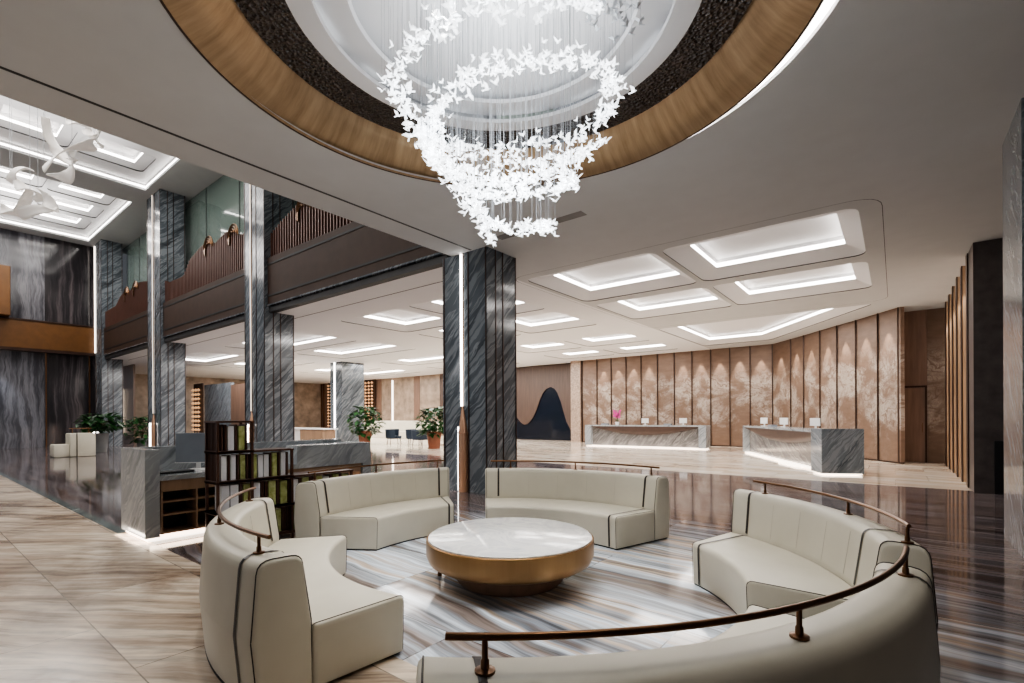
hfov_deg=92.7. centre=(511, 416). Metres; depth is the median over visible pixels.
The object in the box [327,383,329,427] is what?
lattice
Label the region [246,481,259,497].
book
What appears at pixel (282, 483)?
book
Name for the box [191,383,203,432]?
lattice
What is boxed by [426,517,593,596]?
coffee table
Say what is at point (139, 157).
light
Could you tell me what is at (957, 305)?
wall
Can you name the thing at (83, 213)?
ceiling tray
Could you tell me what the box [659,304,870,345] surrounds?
coffer
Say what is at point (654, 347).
coffer
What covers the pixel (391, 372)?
coffer
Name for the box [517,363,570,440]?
wall artwork
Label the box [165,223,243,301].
balcony railing
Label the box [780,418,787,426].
monitor
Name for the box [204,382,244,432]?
screen
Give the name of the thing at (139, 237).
metal strip
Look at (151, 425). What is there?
wall light
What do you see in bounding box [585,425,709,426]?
countertop
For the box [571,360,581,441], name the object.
trim
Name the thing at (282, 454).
book
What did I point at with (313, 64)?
ceiling
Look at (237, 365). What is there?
coffer
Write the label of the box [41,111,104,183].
pendant lamp
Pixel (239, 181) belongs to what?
metal strip
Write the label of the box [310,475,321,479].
book
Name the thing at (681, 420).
monitor
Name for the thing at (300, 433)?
reception desk
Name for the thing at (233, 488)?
book
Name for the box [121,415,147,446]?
potted plant
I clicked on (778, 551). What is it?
curved sofa
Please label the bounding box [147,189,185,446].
column
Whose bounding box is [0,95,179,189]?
ceiling tray
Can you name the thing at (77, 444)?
sofa
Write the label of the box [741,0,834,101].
light
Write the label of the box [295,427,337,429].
countertop
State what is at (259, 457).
book
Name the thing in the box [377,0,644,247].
chandelier
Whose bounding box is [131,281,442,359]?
trim
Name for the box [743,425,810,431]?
countertop
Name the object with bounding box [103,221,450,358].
beam
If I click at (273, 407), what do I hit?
column
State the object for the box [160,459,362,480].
countertop
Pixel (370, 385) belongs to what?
lattice
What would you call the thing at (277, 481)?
book
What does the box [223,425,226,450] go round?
book
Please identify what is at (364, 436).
potted plant
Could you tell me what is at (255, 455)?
book
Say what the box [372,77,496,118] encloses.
trim
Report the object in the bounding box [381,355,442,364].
coffer
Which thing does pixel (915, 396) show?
door
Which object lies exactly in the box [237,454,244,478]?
book
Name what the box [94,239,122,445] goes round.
column
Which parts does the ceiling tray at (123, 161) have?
coffer panel, coffer frame, coffer frame, coffer panel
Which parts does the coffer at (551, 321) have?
panel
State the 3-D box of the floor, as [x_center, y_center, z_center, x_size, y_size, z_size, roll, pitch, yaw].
[-8.456,1.592,19.990,50.000,0.100,33.000,0,0,38]
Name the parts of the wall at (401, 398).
panel, panel, panel, panel, panel, panel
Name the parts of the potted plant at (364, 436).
pot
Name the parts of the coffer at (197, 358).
panel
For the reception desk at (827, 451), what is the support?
on the floor
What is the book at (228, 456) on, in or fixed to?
on the bookshelf
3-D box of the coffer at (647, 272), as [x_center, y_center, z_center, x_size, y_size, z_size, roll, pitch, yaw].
[2.470,-3.472,11.948,3.200,0.320,2.970,0,0,38]
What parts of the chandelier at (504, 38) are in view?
ceiling plate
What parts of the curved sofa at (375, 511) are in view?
rail, seat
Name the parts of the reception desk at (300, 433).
panel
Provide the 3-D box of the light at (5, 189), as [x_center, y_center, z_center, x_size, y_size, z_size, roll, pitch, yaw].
[-22.314,-10.159,21.318,1.150,0.100,1.450,0,0,38]
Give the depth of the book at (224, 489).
5.53 m
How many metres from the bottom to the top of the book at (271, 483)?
0.295 m
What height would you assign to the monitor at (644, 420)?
0.325 m
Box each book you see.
[215,484,228,511]
[219,425,222,450]
[219,456,226,480]
[221,455,229,480]
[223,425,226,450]
[224,484,238,507]
[227,426,233,450]
[229,424,236,449]
[229,454,235,479]
[231,454,238,479]
[233,483,241,502]
[237,426,244,449]
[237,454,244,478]
[239,424,246,449]
[241,483,249,501]
[243,453,249,477]
[244,454,247,478]
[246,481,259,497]
[248,453,256,477]
[256,481,263,496]
[257,454,262,477]
[260,454,268,476]
[262,480,267,496]
[263,452,271,475]
[263,480,275,504]
[269,452,276,475]
[272,479,278,503]
[275,508,280,530]
[276,451,284,474]
[276,452,279,475]
[277,479,286,503]
[277,506,285,530]
[280,451,287,474]
[281,478,289,502]
[285,506,289,529]
[289,478,297,501]
[301,476,308,481]
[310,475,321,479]
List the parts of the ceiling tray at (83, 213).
coffer panel, coffer panel, coffer panel, coffer frame, coffer frame, coffer frame, coffer panel, coffer frame, coffer panel, coffer panel, coffer frame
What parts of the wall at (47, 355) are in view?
marble panel, dark panel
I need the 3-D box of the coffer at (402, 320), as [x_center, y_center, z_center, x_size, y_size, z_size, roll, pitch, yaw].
[-3.768,-3.441,16.844,3.200,0.320,2.970,0,0,38]
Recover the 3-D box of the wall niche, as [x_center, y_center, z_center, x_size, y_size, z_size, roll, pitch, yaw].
[12.642,-0.963,15.085,1.230,4.800,1.150,0,0,38]
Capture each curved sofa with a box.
[199,487,403,682]
[294,460,453,550]
[416,546,940,682]
[485,460,669,549]
[692,480,937,630]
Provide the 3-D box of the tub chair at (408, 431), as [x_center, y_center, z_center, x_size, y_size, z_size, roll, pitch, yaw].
[-5.422,1.109,26.970,0.920,0.843,0.994,0,0,-21]
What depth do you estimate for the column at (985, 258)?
9.26 m
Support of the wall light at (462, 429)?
attached to the column at (489, 274)
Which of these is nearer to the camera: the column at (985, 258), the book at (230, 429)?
the book at (230, 429)
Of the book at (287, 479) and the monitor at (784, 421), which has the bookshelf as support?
the book at (287, 479)
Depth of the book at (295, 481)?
6.16 m
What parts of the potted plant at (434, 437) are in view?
pot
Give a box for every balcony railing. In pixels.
[105,281,146,327]
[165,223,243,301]
[271,202,352,256]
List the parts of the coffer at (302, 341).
frame, panel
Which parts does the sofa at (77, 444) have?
seat, backrest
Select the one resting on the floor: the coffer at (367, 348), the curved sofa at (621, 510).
the curved sofa at (621, 510)
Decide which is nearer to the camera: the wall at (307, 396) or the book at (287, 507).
the book at (287, 507)
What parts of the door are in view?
frame, frame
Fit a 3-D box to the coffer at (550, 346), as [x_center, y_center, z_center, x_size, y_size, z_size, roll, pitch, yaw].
[1.397,-3.467,23.425,3.200,0.320,2.400,0,0,38]
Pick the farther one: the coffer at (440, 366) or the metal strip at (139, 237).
the coffer at (440, 366)
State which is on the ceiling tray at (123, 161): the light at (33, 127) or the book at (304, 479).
the light at (33, 127)
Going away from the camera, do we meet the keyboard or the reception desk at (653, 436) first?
the keyboard
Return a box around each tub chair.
[385,429,401,443]
[405,429,421,444]
[411,430,426,445]
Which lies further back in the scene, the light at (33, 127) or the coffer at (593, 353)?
the coffer at (593, 353)
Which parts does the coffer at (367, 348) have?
panel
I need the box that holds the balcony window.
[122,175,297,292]
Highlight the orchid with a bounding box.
[613,410,620,424]
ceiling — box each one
[0,0,1023,348]
[0,147,222,248]
[112,267,709,383]
[159,0,838,187]
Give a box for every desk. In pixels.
[121,439,370,541]
[295,427,337,439]
[585,425,710,448]
[743,425,863,474]
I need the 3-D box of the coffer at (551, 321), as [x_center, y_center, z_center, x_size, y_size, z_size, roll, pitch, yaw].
[1.049,-3.465,17.354,3.050,0.320,2.820,0,0,38]
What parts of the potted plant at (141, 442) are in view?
pot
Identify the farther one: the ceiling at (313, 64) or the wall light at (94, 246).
the wall light at (94, 246)
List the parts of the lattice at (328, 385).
frame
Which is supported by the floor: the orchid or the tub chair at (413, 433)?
the tub chair at (413, 433)
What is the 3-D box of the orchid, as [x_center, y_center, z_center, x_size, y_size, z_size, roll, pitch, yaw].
[5.256,0.023,24.429,0.420,0.761,0.428,0,0,11]
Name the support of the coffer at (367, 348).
attached to the ceiling at (328, 323)
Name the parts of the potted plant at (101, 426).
pot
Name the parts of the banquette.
backrest, seat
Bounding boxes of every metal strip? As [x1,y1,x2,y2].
[139,237,139,281]
[239,181,239,233]
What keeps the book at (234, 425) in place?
on the bookshelf
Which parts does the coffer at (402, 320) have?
panel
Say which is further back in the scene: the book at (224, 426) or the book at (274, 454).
the book at (274, 454)
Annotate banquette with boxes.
[364,421,442,439]
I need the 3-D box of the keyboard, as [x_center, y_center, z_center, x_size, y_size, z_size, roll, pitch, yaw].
[-4.325,0.706,6.276,0.160,0.029,0.370,0,0,38]
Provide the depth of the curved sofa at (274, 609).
2.75 m
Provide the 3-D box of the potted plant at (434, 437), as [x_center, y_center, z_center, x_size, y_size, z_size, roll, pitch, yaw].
[-3.774,0.495,23.531,2.216,2.047,2.015,0,0,38]
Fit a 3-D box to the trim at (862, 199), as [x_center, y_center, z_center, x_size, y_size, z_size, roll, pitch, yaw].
[5.330,-3.324,12.806,7.120,0.001,8.470,0,0,38]
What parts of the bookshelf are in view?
leg, leg, leg, leg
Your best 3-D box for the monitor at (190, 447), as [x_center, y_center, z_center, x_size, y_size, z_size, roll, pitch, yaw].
[-4.311,0.470,6.708,0.560,0.500,0.160,0,0,-10]
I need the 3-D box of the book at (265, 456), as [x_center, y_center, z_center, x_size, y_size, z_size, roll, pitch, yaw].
[-3.031,0.590,5.941,0.171,0.269,0.058,0,0,38]
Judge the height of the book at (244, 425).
0.296 m
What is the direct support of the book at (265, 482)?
on the bookshelf
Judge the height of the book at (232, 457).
0.284 m
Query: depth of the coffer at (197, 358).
28.64 m
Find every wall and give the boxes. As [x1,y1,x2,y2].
[0,228,94,448]
[123,364,135,442]
[135,374,320,437]
[321,363,569,440]
[581,307,904,463]
[945,253,968,487]
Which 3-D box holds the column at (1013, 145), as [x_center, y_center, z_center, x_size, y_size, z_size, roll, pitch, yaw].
[6.235,-0.931,5.106,1.412,4.800,1.162,0,0,38]
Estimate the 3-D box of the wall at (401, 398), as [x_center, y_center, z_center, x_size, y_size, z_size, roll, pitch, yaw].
[-7.206,-0.864,38.767,28.800,4.800,0.300,0,0,38]
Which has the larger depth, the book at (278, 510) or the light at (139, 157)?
the light at (139, 157)
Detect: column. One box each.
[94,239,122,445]
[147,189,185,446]
[244,182,294,441]
[330,362,363,441]
[442,246,516,493]
[968,238,1003,494]
[1002,97,1023,557]
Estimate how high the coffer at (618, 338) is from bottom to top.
0.320 m
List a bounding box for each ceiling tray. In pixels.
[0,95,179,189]
[0,166,131,240]
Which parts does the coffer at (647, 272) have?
panel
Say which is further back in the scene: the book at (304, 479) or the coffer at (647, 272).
the coffer at (647, 272)
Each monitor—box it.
[175,433,204,469]
[641,418,648,424]
[679,418,686,424]
[760,418,767,425]
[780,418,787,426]
[810,418,820,427]
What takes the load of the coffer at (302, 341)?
attached to the ceiling at (328, 323)
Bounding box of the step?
[778,461,806,467]
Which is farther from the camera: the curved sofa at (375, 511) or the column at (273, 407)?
the column at (273, 407)
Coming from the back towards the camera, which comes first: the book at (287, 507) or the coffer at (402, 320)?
the coffer at (402, 320)
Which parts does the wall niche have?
return panel, panel, stone panel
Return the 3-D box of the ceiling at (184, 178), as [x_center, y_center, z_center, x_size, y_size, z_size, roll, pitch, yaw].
[-16.249,-9.719,14.304,28.850,0.001,14.500,0,0,38]
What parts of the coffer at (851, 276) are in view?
panel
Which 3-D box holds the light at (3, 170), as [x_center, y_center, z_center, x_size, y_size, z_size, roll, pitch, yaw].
[-20.465,-10.168,19.867,1.150,0.100,1.450,0,0,38]
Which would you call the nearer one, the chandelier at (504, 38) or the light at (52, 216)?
the chandelier at (504, 38)
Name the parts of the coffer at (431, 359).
frame, panel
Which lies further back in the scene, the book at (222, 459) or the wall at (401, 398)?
the wall at (401, 398)
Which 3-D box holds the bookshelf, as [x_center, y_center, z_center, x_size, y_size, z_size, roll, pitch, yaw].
[-2.811,0.779,6.277,0.340,1.470,1.940,0,0,38]
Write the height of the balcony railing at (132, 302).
1.668 m
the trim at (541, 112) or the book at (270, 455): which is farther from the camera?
the trim at (541, 112)
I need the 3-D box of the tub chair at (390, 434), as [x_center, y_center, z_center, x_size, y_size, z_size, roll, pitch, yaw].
[-6.711,1.115,27.614,0.920,0.843,0.994,0,0,2]
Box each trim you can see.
[0,66,470,249]
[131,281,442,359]
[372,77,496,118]
[497,108,555,118]
[516,199,887,325]
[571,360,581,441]
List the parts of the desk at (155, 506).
panel, panel, drawer, panel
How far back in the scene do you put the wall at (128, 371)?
30.16 m
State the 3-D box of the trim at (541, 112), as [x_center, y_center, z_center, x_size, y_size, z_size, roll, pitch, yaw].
[-10.184,-6.749,22.013,28.850,6.000,0.100,0,0,38]
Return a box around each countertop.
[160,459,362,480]
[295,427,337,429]
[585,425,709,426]
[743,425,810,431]
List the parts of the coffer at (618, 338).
panel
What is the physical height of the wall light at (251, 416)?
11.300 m
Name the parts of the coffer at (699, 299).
panel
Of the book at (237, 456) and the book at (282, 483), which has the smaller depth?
the book at (237, 456)
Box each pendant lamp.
[0,98,58,219]
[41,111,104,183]
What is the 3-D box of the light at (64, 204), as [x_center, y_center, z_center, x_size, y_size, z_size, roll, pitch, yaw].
[-20.894,-10.166,23.128,1.150,0.100,1.450,0,0,38]
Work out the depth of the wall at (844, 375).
22.49 m
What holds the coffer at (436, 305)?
attached to the ceiling at (328, 323)
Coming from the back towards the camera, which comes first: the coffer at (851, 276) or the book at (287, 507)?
the coffer at (851, 276)
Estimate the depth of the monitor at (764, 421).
18.67 m
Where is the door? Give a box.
[905,385,926,462]
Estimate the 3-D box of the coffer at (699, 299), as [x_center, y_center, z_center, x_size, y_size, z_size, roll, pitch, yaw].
[4.554,-3.483,14.603,3.200,0.320,2.820,0,0,38]
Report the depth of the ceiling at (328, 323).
19.50 m
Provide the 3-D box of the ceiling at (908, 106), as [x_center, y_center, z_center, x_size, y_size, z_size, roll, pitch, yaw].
[6.014,-3.330,8.615,13.150,0.001,33.000,0,0,38]
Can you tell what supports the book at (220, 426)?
on the bookshelf
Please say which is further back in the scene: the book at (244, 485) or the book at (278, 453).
the book at (278, 453)
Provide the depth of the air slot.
8.20 m
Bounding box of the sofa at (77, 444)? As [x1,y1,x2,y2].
[50,428,95,457]
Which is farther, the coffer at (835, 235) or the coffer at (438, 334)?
the coffer at (438, 334)
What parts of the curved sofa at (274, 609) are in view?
post, rail, post, backrest, post, seat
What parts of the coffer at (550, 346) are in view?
panel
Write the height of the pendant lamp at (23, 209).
4.168 m
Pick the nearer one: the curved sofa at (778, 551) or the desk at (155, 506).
the curved sofa at (778, 551)
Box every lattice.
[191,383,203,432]
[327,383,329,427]
[364,379,375,419]
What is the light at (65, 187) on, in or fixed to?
on the ceiling tray at (83, 213)
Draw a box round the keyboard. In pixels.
[160,469,193,474]
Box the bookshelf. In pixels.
[204,421,352,537]
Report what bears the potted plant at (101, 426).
on the floor
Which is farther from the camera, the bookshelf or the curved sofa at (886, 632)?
the bookshelf
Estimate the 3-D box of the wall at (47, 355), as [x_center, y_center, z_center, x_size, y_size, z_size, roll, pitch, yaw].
[-27.585,-4.012,22.460,1.300,11.300,13.300,0,0,38]
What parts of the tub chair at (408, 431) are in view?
backrest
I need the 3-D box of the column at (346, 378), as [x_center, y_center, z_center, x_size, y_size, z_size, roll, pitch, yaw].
[-10.019,-0.850,29.636,1.250,4.800,1.540,0,0,38]
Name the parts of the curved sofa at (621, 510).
seat, rail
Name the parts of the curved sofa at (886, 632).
post, rail, seat, post, post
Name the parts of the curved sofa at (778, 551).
post, seat, rail, post, post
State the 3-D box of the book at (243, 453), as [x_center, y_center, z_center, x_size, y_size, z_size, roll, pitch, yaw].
[-3.146,0.581,5.790,0.176,0.287,0.020,0,0,38]
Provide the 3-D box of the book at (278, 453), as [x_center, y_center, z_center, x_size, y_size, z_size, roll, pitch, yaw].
[-2.936,0.580,6.060,0.174,0.287,0.020,0,0,38]
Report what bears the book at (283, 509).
on the bookshelf
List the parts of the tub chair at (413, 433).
backrest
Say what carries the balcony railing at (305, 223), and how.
on the beam
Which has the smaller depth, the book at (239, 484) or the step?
the book at (239, 484)
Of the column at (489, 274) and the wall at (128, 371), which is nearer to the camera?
the column at (489, 274)
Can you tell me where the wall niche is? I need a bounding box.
[897,307,944,463]
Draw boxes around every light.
[0,115,62,136]
[0,168,33,178]
[0,187,21,194]
[40,214,80,222]
[56,202,92,210]
[59,185,103,197]
[94,246,94,352]
[98,148,142,162]
[149,195,154,445]
[247,184,252,441]
[458,253,467,491]
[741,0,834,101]
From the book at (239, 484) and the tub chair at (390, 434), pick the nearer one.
the book at (239, 484)
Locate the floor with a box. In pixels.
[0,438,1023,682]
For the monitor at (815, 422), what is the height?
0.316 m
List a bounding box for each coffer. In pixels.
[186,352,244,365]
[221,361,313,367]
[225,332,355,351]
[298,342,414,358]
[302,367,380,373]
[341,308,442,331]
[364,370,416,376]
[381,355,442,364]
[410,298,543,313]
[419,330,520,338]
[429,363,516,368]
[516,312,595,332]
[516,342,580,352]
[528,253,695,300]
[544,350,613,358]
[565,334,648,346]
[597,288,730,318]
[604,344,676,353]
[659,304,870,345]
[663,209,865,280]
[713,262,871,304]
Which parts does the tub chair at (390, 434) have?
backrest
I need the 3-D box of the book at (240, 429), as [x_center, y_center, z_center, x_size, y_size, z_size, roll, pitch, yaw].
[-3.205,0.245,5.714,0.180,0.279,0.066,0,0,38]
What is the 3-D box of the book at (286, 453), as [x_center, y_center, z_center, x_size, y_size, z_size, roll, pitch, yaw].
[-2.871,0.580,6.138,0.179,0.287,0.020,0,0,38]
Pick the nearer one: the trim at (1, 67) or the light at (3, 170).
the trim at (1, 67)
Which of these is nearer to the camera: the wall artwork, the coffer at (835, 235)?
the coffer at (835, 235)
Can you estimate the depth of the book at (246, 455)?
5.71 m
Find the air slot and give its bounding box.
[496,211,586,239]
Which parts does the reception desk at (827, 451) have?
panel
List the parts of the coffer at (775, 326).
panel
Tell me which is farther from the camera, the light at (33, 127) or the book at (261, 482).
the light at (33, 127)
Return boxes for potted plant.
[73,411,130,451]
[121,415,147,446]
[346,406,385,441]
[414,406,442,448]
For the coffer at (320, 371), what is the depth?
35.75 m
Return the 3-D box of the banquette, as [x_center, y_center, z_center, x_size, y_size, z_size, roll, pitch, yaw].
[-6.495,0.907,33.831,14.000,1.250,0.800,0,0,38]
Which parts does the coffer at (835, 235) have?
panel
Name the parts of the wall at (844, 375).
panel, panel, panel, panel, panel, skirting, panel, panel, panel, panel, panel, panel, panel, panel, panel, panel, panel, panel, skirting, panel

